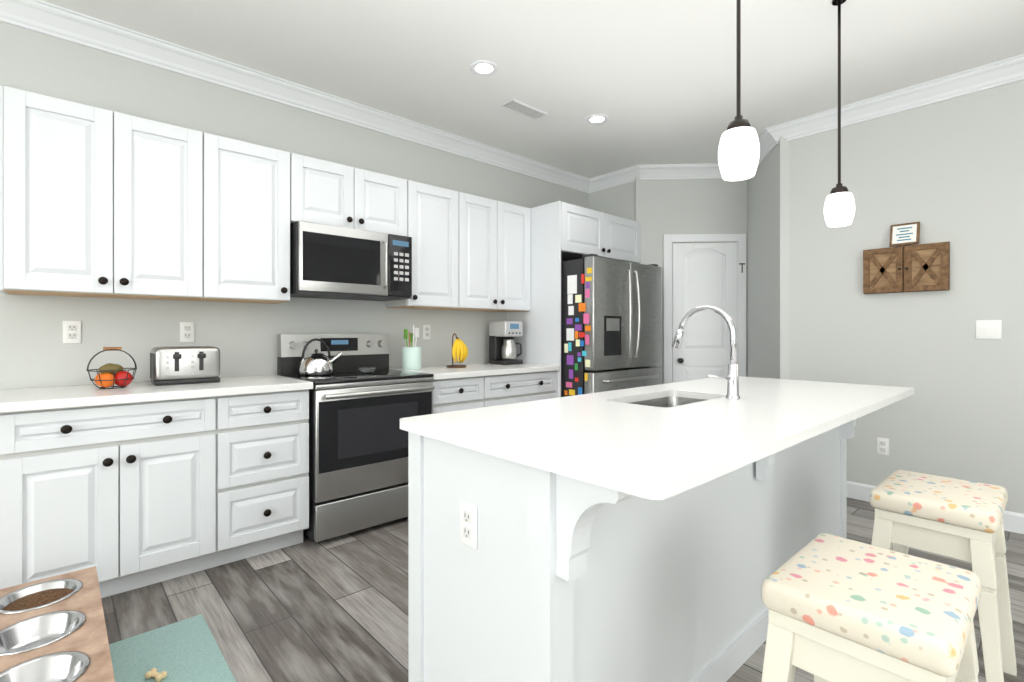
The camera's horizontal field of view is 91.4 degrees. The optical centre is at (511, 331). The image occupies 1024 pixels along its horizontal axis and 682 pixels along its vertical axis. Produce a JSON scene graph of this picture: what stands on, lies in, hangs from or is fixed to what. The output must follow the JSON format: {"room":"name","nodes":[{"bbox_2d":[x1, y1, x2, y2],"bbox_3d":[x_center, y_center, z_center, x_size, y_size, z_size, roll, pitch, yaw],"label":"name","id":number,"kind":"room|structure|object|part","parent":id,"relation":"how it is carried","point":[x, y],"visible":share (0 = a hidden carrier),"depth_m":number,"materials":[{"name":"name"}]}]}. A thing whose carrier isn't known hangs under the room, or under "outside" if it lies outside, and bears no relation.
{"room":"kitchen","nodes":[
{"label":"kitchen","id":0,"kind":"room"},
{"bbox_2d":[0,21,587,389],"bbox_3d":[-1.639,-0.205,3.213,8.540,2.790,0.120,0,0,-42],"label":"wall","id":1,"kind":"structure","parent":0,"point":[36,351],"depth_m":3.00,"materials":[{"name":"paint"}]},
{"bbox_2d":[63,321,80,342],"bbox_3d":[-2.256,0.000,2.564,0.072,0.116,0.010,0,0,-42],"label":"outlet","id":2,"kind":"object","parent":1,"relation":"attached to","point":[71,331],"depth_m":2.56,"materials":[{"name":"white plastic"}]},
{"bbox_2d":[0,86,223,301],"bbox_3d":[-2.019,-0.630,2.565,0.840,0.890,0.323,0,0,-42],"label":"upper cabinet","id":3,"kind":"object","parent":1,"relation":"attached to","point":[95,202],"depth_m":2.41,"materials":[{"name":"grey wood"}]},
{"bbox_2d":[180,322,193,341],"bbox_3d":[-1.885,0.000,2.902,0.072,0.116,0.010,0,0,-42],"label":"outlet","id":4,"kind":"object","parent":1,"relation":"attached to","point":[186,328],"depth_m":2.90,"materials":[{"name":"white plastic"}]},
{"bbox_2d":[224,137,295,303],"bbox_3d":[-1.621,-0.630,2.927,0.524,0.890,0.323,0,0,-42],"label":"upper cabinet","id":5,"kind":"object","parent":1,"relation":"attached to","point":[260,181],"depth_m":2.87,"materials":[{"name":"grey wood"}]},
{"bbox_2d":[296,154,407,235],"bbox_3d":[-1.134,-0.869,3.370,0.794,0.413,0.323,0,0,-42],"label":"upper cabinet","id":6,"kind":"object","parent":1,"relation":"attached to","point":[328,193],"depth_m":3.23,"materials":[{"name":"grey wood"}]},
{"bbox_2d":[290,221,411,300],"bbox_3d":[-1.089,-0.443,3.322,0.760,0.426,0.455,0,0,-42],"label":"microwave","id":7,"kind":"object","parent":6,"relation":"attached to","point":[332,262],"visible":1,"depth_m":3.15,"materials":[{"name":"grey metal"}]},
{"bbox_2d":[386,180,467,309],"bbox_3d":[-0.650,-0.630,3.811,0.516,0.890,0.323,0,0,-42],"label":"upper cabinet","id":8,"kind":"object","parent":1,"relation":"attached to","point":[437,216],"depth_m":3.69,"materials":[{"name":"grey wood"}]},
{"bbox_2d":[423,325,430,338],"bbox_3d":[-0.681,0.000,3.998,0.072,0.116,0.010,0,0,-42],"label":"outlet","id":9,"kind":"object","parent":1,"relation":"attached to","point":[426,328],"depth_m":4.00,"materials":[{"name":"white plastic"}]},
{"bbox_2d":[460,194,530,311],"bbox_3d":[-0.254,-0.630,4.171,0.841,0.890,0.323,0,0,-42],"label":"upper cabinet","id":10,"kind":"object","parent":1,"relation":"attached to","point":[499,233],"depth_m":4.08,"materials":[{"name":"grey wood"}]},
{"bbox_2d":[0,0,1023,192],"bbox_3d":[0.292,-1.544,0.969,8.137,0.112,5.800,0,0,-42],"label":"crown molding","id":11,"kind":"structure","parent":1,"relation":"attached to","point":[49,19],"depth_m":3.27,"materials":[{"name":"white wood"}]},
{"bbox_2d":[561,202,639,262],"bbox_3d":[0.612,-0.873,4.736,1.153,0.405,0.653,0,0,-42],"label":"upper cabinet","id":12,"kind":"object","parent":1,"relation":"attached to","point":[584,231],"depth_m":4.45,"materials":[{"name":"grey wood"}]},
{"bbox_2d":[358,367,374,373],"bbox_3d":[-0.950,0.253,3.273,0.112,0.038,0.112,0,0,-42],"label":"glass bowl","id":13,"kind":"object","parent":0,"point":[366,370],"visible":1,"depth_m":3.24,"materials":[{"name":"white"}]},
{"bbox_2d":[41,0,1023,178],"bbox_3d":[0.342,-1.630,1.014,8.570,0.060,6.100,0,0,-42],"label":"ceiling","id":14,"kind":"structure","parent":0,"point":[654,81],"depth_m":2.89,"materials":[{"name":"white paint"}]},
{"bbox_2d":[470,60,497,75],"bbox_3d":[-0.169,-1.597,3.030,0.172,0.006,0.172,0,0,-42],"label":"recessed light","id":15,"kind":"object","parent":14,"relation":"in","point":[484,68],"visible":1,"depth_m":3.02,"materials":[{"name":"white plastic"}]},
{"bbox_2d":[500,99,547,119],"bbox_3d":[0.091,-1.595,3.592,0.350,0.008,0.130,0,0,-42],"label":"ceiling vent","id":16,"kind":"object","parent":14,"relation":"in","point":[523,109],"visible":1,"depth_m":3.58,"materials":[{"name":"white metal"}]},
{"bbox_2d":[586,114,608,123],"bbox_3d":[0.639,-1.597,3.756,0.172,0.006,0.172,0,0,-42],"label":"recessed light","id":17,"kind":"object","parent":14,"relation":"in","point":[597,119],"visible":1,"depth_m":3.75,"materials":[{"name":"white plastic"}]},
{"bbox_2d":[718,0,759,180],"bbox_3d":[0.751,-1.057,1.657,0.127,1.086,0.127,0,0,-42],"label":"pendant light","id":18,"kind":"object","parent":14,"relation":"hanging from","point":[738,152],"visible":1,"depth_m":1.62,"materials":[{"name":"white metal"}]},
{"bbox_2d":[824,0,854,226],"bbox_3d":[1.575,-1.057,2.407,0.127,1.086,0.127,0,0,-42],"label":"pendant light","id":19,"kind":"object","parent":14,"relation":"hanging from","point":[839,207],"visible":1,"depth_m":2.39,"materials":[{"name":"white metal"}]},
{"bbox_2d":[101,497,1023,681],"bbox_3d":[0.342,1.220,1.014,8.570,0.060,6.100,0,0,-42],"label":"floor","id":20,"kind":"structure","parent":0,"point":[333,609],"depth_m":2.16,"materials":[{"name":"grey wood"}]},
{"bbox_2d":[0,566,114,681],"bbox_3d":[-1.457,1.052,1.533,0.318,0.275,0.880,0,0,-42],"label":"pet feeder","id":21,"kind":"object","parent":20,"relation":"on","point":[53,629],"visible":1,"depth_m":1.57,"materials":[{"name":"brown wood"}]},
{"bbox_2d":[0,396,219,597],"bbox_3d":[-1.943,0.752,2.428,0.767,0.874,0.627,0,0,-42],"label":"base cabinet","id":22,"kind":"object","parent":20,"relation":"on","point":[125,497],"depth_m":2.19,"materials":[{"name":"grey wood"}]},
{"bbox_2d":[0,363,558,412],"bbox_3d":[-1.031,0.294,3.238,3.243,0.038,0.657,0,0,-42],"label":"countertop","id":23,"kind":"structure","parent":22,"relation":"on","point":[30,399],"depth_m":2.43,"materials":[{"name":"stone"}]},
{"bbox_2d":[86,347,136,388],"bbox_3d":[-1.952,0.173,2.442,0.195,0.199,0.195,0,0,-42],"label":"fruit basket","id":24,"kind":"object","parent":23,"relation":"on","point":[109,374],"visible":1,"depth_m":2.42,"materials":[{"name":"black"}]},
{"bbox_2d":[150,346,219,385],"bbox_3d":[-1.752,0.176,2.690,0.301,0.196,0.202,0,0,-42],"label":"toaster","id":25,"kind":"object","parent":23,"relation":"on","point":[183,365],"visible":1,"depth_m":2.62,"materials":[{"name":"silver metal"}]},
{"bbox_2d":[298,338,342,375],"bbox_3d":[-1.228,0.156,3.196,0.258,0.233,0.212,0,0,-42],"label":"kettle","id":26,"kind":"object","parent":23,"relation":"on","point":[315,364],"visible":1,"depth_m":3.12,"materials":[{"name":"silver metal"}]},
{"bbox_2d":[402,325,420,369],"bbox_3d":[-0.740,0.112,3.680,0.140,0.325,0.140,0,0,-42],"label":"utensil crock","id":27,"kind":"object","parent":23,"relation":"on","point":[411,357],"visible":1,"depth_m":3.63,"materials":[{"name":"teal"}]},
{"bbox_2d":[446,333,467,367],"bbox_3d":[-0.429,0.142,3.889,0.156,0.265,0.165,0,0,-42],"label":"stand","id":28,"kind":"object","parent":23,"relation":"on","point":[459,349],"visible":1,"depth_m":3.84,"materials":[{"name":"yellow food"}]},
{"bbox_2d":[489,321,522,364],"bbox_3d":[-0.052,0.092,4.291,0.206,0.365,0.222,0,0,-42],"label":"coffee maker","id":29,"kind":"object","parent":23,"relation":"on","point":[502,345],"visible":1,"depth_m":4.23,"materials":[{"name":"black plastic"}]},
{"bbox_2d":[109,614,235,681],"bbox_3d":[-1.160,1.186,1.709,0.315,0.006,0.770,0,0,-42],"label":"mat","id":30,"kind":"object","parent":20,"relation":"on","point":[187,650],"visible":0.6,"depth_m":1.83,"materials":[{"name":"teal fabric"}]},
{"bbox_2d":[145,668,166,681],"bbox_3d":[-1.215,1.171,1.707,0.071,0.023,0.038,0,0,19],"label":"treat","id":31,"kind":"object","parent":30,"relation":"on","point":[156,675],"visible":1,"depth_m":1.70,"materials":[{"name":"beige food"}]},
{"bbox_2d":[220,389,308,564],"bbox_3d":[-1.519,0.752,2.814,0.525,0.874,0.627,0,0,-42],"label":"base cabinet","id":32,"kind":"object","parent":20,"relation":"on","point":[264,437],"depth_m":2.60,"materials":[{"name":"grey wood"}]},
{"bbox_2d":[277,334,434,541],"bbox_3d":[-0.991,0.603,3.213,0.766,1.175,0.713,0,0,-42],"label":"range","id":33,"kind":"object","parent":20,"relation":"on","point":[358,458],"visible":0.79,"depth_m":2.96,"materials":[{"name":"grey metal"}]},
{"bbox_2d":[432,375,495,413],"bbox_3d":[-0.547,0.752,3.699,0.517,0.874,0.627,0,0,-42],"label":"base cabinet","id":34,"kind":"object","parent":20,"relation":"on","point":[454,394],"depth_m":3.47,"materials":[{"name":"grey wood"}]},
{"bbox_2d":[496,369,559,405],"bbox_3d":[-0.152,0.752,4.058,0.843,0.874,0.627,0,0,-42],"label":"base cabinet","id":35,"kind":"object","parent":20,"relation":"on","point":[533,386],"depth_m":3.88,"materials":[{"name":"grey wood"}]},
{"bbox_2d":[561,254,661,396],"bbox_3d":[0.703,0.287,4.551,0.993,1.805,0.994,0,0,-42],"label":"fridge","id":36,"kind":"object","parent":20,"relation":"on","point":[611,324],"visible":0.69,"depth_m":4.09,"materials":[{"name":"grey metal"}]},
{"bbox_2d":[400,376,913,681],"bbox_3d":[0.812,0.733,2.027,2.340,0.915,0.935,0,0,-42],"label":"kitchen island","id":37,"kind":"object","parent":20,"relation":"on","point":[518,572],"depth_m":1.42,"materials":[{"name":"white wood"}]},
{"bbox_3d":[0.812,0.383,2.027,2.340,0.215,0.935,0,0,-42],"label":"kitchen island top","id":38,"kind":"part","parent":37,"relation":"part of","materials":[{"name":"white stone"}]},
{"bbox_2d":[672,305,739,398],"bbox_3d":[0.789,0.079,2.124,0.169,0.391,0.304,0,0,-42],"label":"faucet","id":39,"kind":"object","parent":37,"relation":"on","point":[732,378],"visible":1,"depth_m":2.07,"materials":[{"name":"silver metal"}]},
{"bbox_2d":[761,533,980,681],"bbox_3d":[0.797,0.864,1.107,0.452,0.652,0.367,0,0,-42],"label":"stool","id":40,"kind":"object","parent":20,"relation":"on","point":[841,609],"visible":1,"depth_m":1.03,"materials":[{"name":"fabric"}]},
{"bbox_2d":[870,470,1016,681],"bbox_3d":[1.476,0.864,1.728,0.452,0.652,0.362,0,0,-42],"label":"stool","id":41,"kind":"object","parent":20,"relation":"on","point":[959,519],"visible":0.69,"depth_m":1.62,"materials":[{"name":"wood"}]},
{"bbox_2d":[635,176,746,383],"bbox_3d":[1.770,-0.205,4.921,1.114,2.790,0.120,0,0,3],"label":"wall","id":42,"kind":"structure","parent":0,"point":[689,206],"depth_m":4.87,"materials":[{"name":"paint"}]},
{"bbox_2d":[663,234,745,383],"bbox_3d":[1.864,0.121,4.843,0.568,2.137,0.568,0,0,-42],"label":"pantry door","id":43,"kind":"structure","parent":42,"relation":"in","point":[699,274],"depth_m":4.84,"materials":[{"name":"white wood"}]},
{"bbox_2d":[747,136,788,378],"bbox_3d":[2.248,-0.205,4.386,0.120,2.790,0.996,0,0,11],"label":"wall","id":44,"kind":"structure","parent":0,"point":[768,270],"depth_m":4.16,"materials":[{"name":"paint"}]},
{"bbox_2d":[588,80,1023,513],"bbox_3d":[2.816,-0.205,3.265,0.120,2.790,5.800,0,0,-42],"label":"wall","id":45,"kind":"structure","parent":0,"point":[951,171],"depth_m":3.29,"materials":[{"name":"paint"}]},
{"bbox_2d":[877,437,888,455],"bbox_3d":[2.559,0.790,3.450,0.010,0.116,0.072,0,0,-42],"label":"electrical outlet","id":46,"kind":"object","parent":45,"relation":"attached to","point":[882,446],"visible":1,"depth_m":3.45,"materials":[{"name":"white plastic"}]},
{"bbox_2d":[863,241,949,293],"bbox_3d":[2.616,-0.421,3.337,0.072,0.308,0.456,0,0,-42],"label":"wall cabinet","id":47,"kind":"object","parent":45,"relation":"attached to","point":[916,268],"visible":1,"depth_m":3.31,"materials":[{"name":"brown wood"}]},
{"bbox_2d":[889,222,919,246],"bbox_3d":[2.619,-0.651,3.336,0.048,0.150,0.156,0,0,-42],"label":"sign frame","id":48,"kind":"object","parent":47,"relation":"on","point":[904,234],"visible":1,"depth_m":3.33,"materials":[{"name":"brown wood"}]},
{"bbox_2d":[847,481,1023,533],"bbox_3d":[3.256,1.133,3.214,0.731,0.115,5.131,0,0,-42],"label":"baseboard","id":49,"kind":"structure","parent":45,"relation":"attached to","point":[1013,521],"depth_m":3.00,"materials":[{"name":"white wood"}]},
{"bbox_2d":[976,320,1001,338],"bbox_3d":[2.913,-0.015,3.056,0.016,0.116,0.116,0,0,-42],"label":"switch plate","id":50,"kind":"object","parent":45,"relation":"attached to","point":[988,329],"visible":1,"depth_m":3.06,"materials":[{"name":"white plastic"}]}
]}

